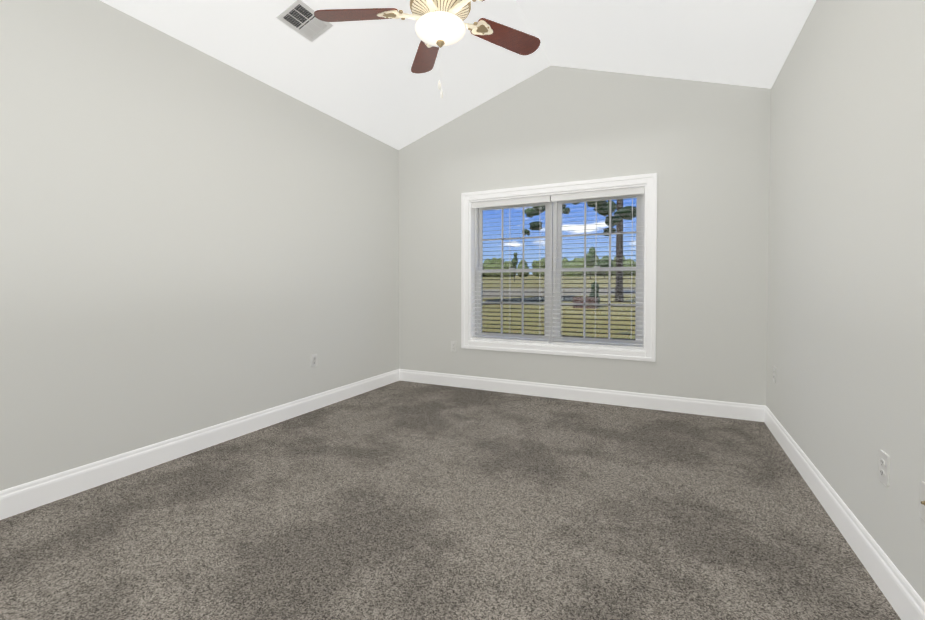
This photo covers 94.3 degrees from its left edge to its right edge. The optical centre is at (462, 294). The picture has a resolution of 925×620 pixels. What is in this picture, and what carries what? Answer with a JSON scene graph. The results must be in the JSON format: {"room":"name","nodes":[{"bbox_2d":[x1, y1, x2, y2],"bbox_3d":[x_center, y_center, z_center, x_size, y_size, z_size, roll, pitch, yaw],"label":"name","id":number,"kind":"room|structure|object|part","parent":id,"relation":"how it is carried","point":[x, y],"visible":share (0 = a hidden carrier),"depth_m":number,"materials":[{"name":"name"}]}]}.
{"room":"empty bedroom","nodes":[
{"label":"empty bedroom","id":0,"kind":"room"},
{"bbox_2d":[0,0,398,490],"bbox_3d":[-1.972,-0.325,2.786,0.160,2.790,5.570,1,1,26],"label":"wall","id":1,"kind":"structure","parent":0,"point":[192,239],"depth_m":2.73,"materials":[{"name":"grey paint"}]},
{"bbox_2d":[0,369,399,519],"bbox_3d":[-1.894,1.002,2.776,0.014,0.137,5.250,1,1,26],"label":"baseboard","id":2,"kind":"structure","parent":1,"relation":"attached to","point":[18,499],"depth_m":2.71,"materials":[{"name":"white wood"}]},
{"bbox_2d":[311,354,316,366],"bbox_3d":[-1.349,0.595,3.902,0.009,0.116,0.072,1,1,26],"label":"outlet","id":3,"kind":"object","parent":1,"relation":"attached to","point":[313,360],"visible":1,"depth_m":3.89,"materials":[{"name":"white plastic"}]},
{"bbox_2d":[0,380,900,619],"bbox_3d":[-0.261,1.148,1.991,3.960,0.120,5.570,1,1,26],"label":"floor","id":4,"kind":"structure","parent":0,"point":[402,500],"depth_m":2.01,"materials":[{"name":"carpet"}]},
{"bbox_2d":[100,0,815,149],"bbox_3d":[-0.261,-1.980,1.924,4.340,0.884,5.670,1,1,26],"label":"ceiling","id":5,"kind":"structure","parent":0,"point":[360,76],"depth_m":3.34,"materials":[{"name":"white paint"}]},
{"bbox_2d":[276,0,332,41],"bbox_3d":[-1.078,-1.878,2.948,0.206,0.072,0.315,1,1,26],"label":"ceiling vent","id":6,"kind":"object","parent":5,"relation":"in","point":[299,17],"visible":0.94,"depth_m":2.94,"materials":[{"name":"white metal"}]},
{"bbox_2d":[314,0,540,98],"bbox_3d":[-0.120,-1.645,2.162,1.262,1.264,1.232,1,1,26],"label":"fan","id":7,"kind":"object","parent":5,"relation":"hanging from","point":[439,24],"visible":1,"depth_m":2.22,"materials":[{"name":"brown wood"}]},
{"bbox_3d":[-0.545,-1.460,2.235,0.436,0.036,0.266,1,1,26],"label":"blade","id":8,"kind":"part","parent":7,"relation":"part of","materials":[{"name":"brown wood"}]},
{"bbox_3d":[-0.222,-1.468,2.627,0.354,0.036,0.391,1,1,26],"label":"blade","id":9,"kind":"part","parent":7,"relation":"part of","materials":[{"name":"brown wood"}]},
{"bbox_3d":[-0.114,-1.353,2.212,0.264,0.098,0.264,1,1,26],"label":"lamp shade","id":10,"kind":"part","parent":7,"relation":"part of","materials":[{"name":"white glass"}]},
{"bbox_3d":[0.251,-1.464,2.440,0.316,0.036,0.416,1,1,26],"label":"blade","id":11,"kind":"part","parent":7,"relation":"part of","materials":[{"name":"brown wood"}]},
{"bbox_2d":[398,65,770,405],"bbox_3d":[0.915,-0.629,4.389,3.640,3.330,0.160,1,1,26],"label":"wall","id":12,"kind":"structure","parent":0,"point":[701,149],"depth_m":3.96,"materials":[{"name":"grey paint"}]},
{"bbox_2d":[451,341,456,351],"bbox_3d":[-0.098,0.578,4.810,0.072,0.116,0.009,1,1,26],"label":"electrical outlet","id":13,"kind":"object","parent":12,"relation":"attached to","point":[453,346],"visible":1,"depth_m":4.81,"materials":[{"name":"white plastic"}]},
{"bbox_2d":[461,173,656,361],"bbox_3d":[0.909,-0.257,4.386,1.960,1.707,0.186,1,1,26],"label":"window","id":14,"kind":"structure","parent":12,"relation":"in","point":[650,181],"depth_m":4.37,"materials":[{"name":"white"}]},
{"bbox_2d":[472,196,550,342],"bbox_3d":[0.501,-0.261,4.555,0.866,1.495,0.072,1,1,26],"label":"window blind","id":15,"kind":"object","parent":14,"relation":"attached to","point":[517,201],"visible":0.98,"depth_m":4.54,"materials":[{"name":"white plastic"}]},
{"bbox_3d":[0.937,-0.258,4.444,1.606,1.366,0.026,1,1,26],"label":"glass","id":16,"kind":"part","parent":14,"relation":"part of","materials":[{"name":"clear glass"}]},
{"bbox_2d":[551,187,644,348],"bbox_3d":[1.295,-0.252,4.171,0.866,1.495,0.072,1,1,26],"label":"window blind","id":17,"kind":"object","parent":14,"relation":"attached to","point":[604,193],"visible":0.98,"depth_m":4.16,"materials":[{"name":"white plastic"}]},
{"bbox_2d":[399,369,764,421],"bbox_3d":[0.877,0.969,4.345,3.640,0.137,0.014,1,1,26],"label":"baseboard","id":18,"kind":"structure","parent":12,"relation":"attached to","point":[740,411],"depth_m":4.13,"materials":[{"name":"white wood"}]},
{"bbox_2d":[766,0,924,601],"bbox_3d":[1.450,-0.290,1.134,0.160,2.790,5.570,1,1,26],"label":"wall","id":19,"kind":"structure","parent":0,"point":[845,398],"depth_m":1.87,"materials":[{"name":"grey paint"}]},
{"bbox_2d":[773,366,775,382],"bbox_3d":[2.377,0.605,3.268,0.009,0.116,0.072,1,1,26],"label":"outlet","id":20,"kind":"object","parent":19,"relation":"attached to","point":[774,373],"visible":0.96,"depth_m":3.26,"materials":[{"name":"white plastic"}]},
{"bbox_2d":[764,406,924,619],"bbox_3d":[1.371,1.036,1.200,0.014,0.137,5.250,1,1,26],"label":"baseboard","id":21,"kind":"structure","parent":19,"relation":"attached to","point":[903,597],"depth_m":1.80,"materials":[{"name":"white wood"}]},
{"bbox_2d":[878,450,889,486],"bbox_3d":[1.573,0.646,1.603,0.009,0.116,0.072,1,1,26],"label":"outlet","id":22,"kind":"object","parent":19,"relation":"attached to","point":[884,467],"visible":1,"depth_m":1.59,"materials":[{"name":"white plastic"}]},
{"bbox_2d":[919,481,924,520],"bbox_3d":[1.440,0.648,1.336,0.016,0.116,0.072,1,1,26],"label":"outlet","id":23,"kind":"object","parent":19,"relation":"attached to","point":[922,502],"visible":1,"depth_m":1.35,"materials":[{"name":"white plastic"}]},
{"label":"outside","id":24,"kind":"structure","parent":0,"visible":0},
{"bbox_2d":[482,274,635,338],"bbox_3d":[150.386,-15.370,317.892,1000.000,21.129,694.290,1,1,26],"label":"ground","id":25,"kind":"structure","parent":24,"point":[600,279],"depth_m":18.91,"materials":[{"name":"green plant"}]},
{"bbox_2d":[486,295,574,304],"bbox_3d":[4.768,0.281,29.243,5.996,0.343,11.429,1,1,26],"label":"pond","id":26,"kind":"structure","parent":25,"relation":"on","point":[564,299],"depth_m":28.90,"materials":[{"name":"grey liquid"}]},
{"bbox_2d":[482,255,635,276],"bbox_3d":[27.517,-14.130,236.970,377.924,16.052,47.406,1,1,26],"label":"tree","id":27,"kind":"object","parent":25,"relation":"on","point":[571,264],"depth_m":208.46,"materials":[{"name":"green plant"}]},
{"bbox_2d":[483,287,635,297],"bbox_3d":[5.032,-0.355,42.563,25.186,0.850,28.339,1,1,26],"label":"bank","id":28,"kind":"object","parent":25,"relation":"on","point":[506,293],"depth_m":40.30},
{"bbox_2d":[511,248,608,280],"bbox_3d":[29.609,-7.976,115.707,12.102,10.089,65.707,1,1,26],"label":"tree","id":29,"kind":"object","parent":25,"relation":"on","point":[588,261],"depth_m":113.92,"materials":[{"name":"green plant"}]},
{"bbox_2d":[522,199,635,300],"bbox_3d":[5.815,-13.110,18.158,16.138,27.922,28.119,1,1,26],"label":"pine tree","id":30,"kind":"object","parent":25,"relation":"on","point":[591,204],"depth_m":23.75,"materials":[{"name":"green plant"}]},
{"bbox_2d":[573,297,597,308],"bbox_3d":[6.176,0.520,21.556,1.220,0.882,0.633,1,1,26],"label":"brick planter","id":31,"kind":"object","parent":25,"relation":"on","point":[586,299],"depth_m":21.30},
{"bbox_2d":[589,281,599,303],"bbox_3d":[6.774,-0.001,22.010,0.620,1.464,0.577,1,1,26],"label":"shrub","id":32,"kind":"object","parent":25,"relation":"on","point":[594,294],"depth_m":21.82,"materials":[{"name":"green plant"}]}
]}

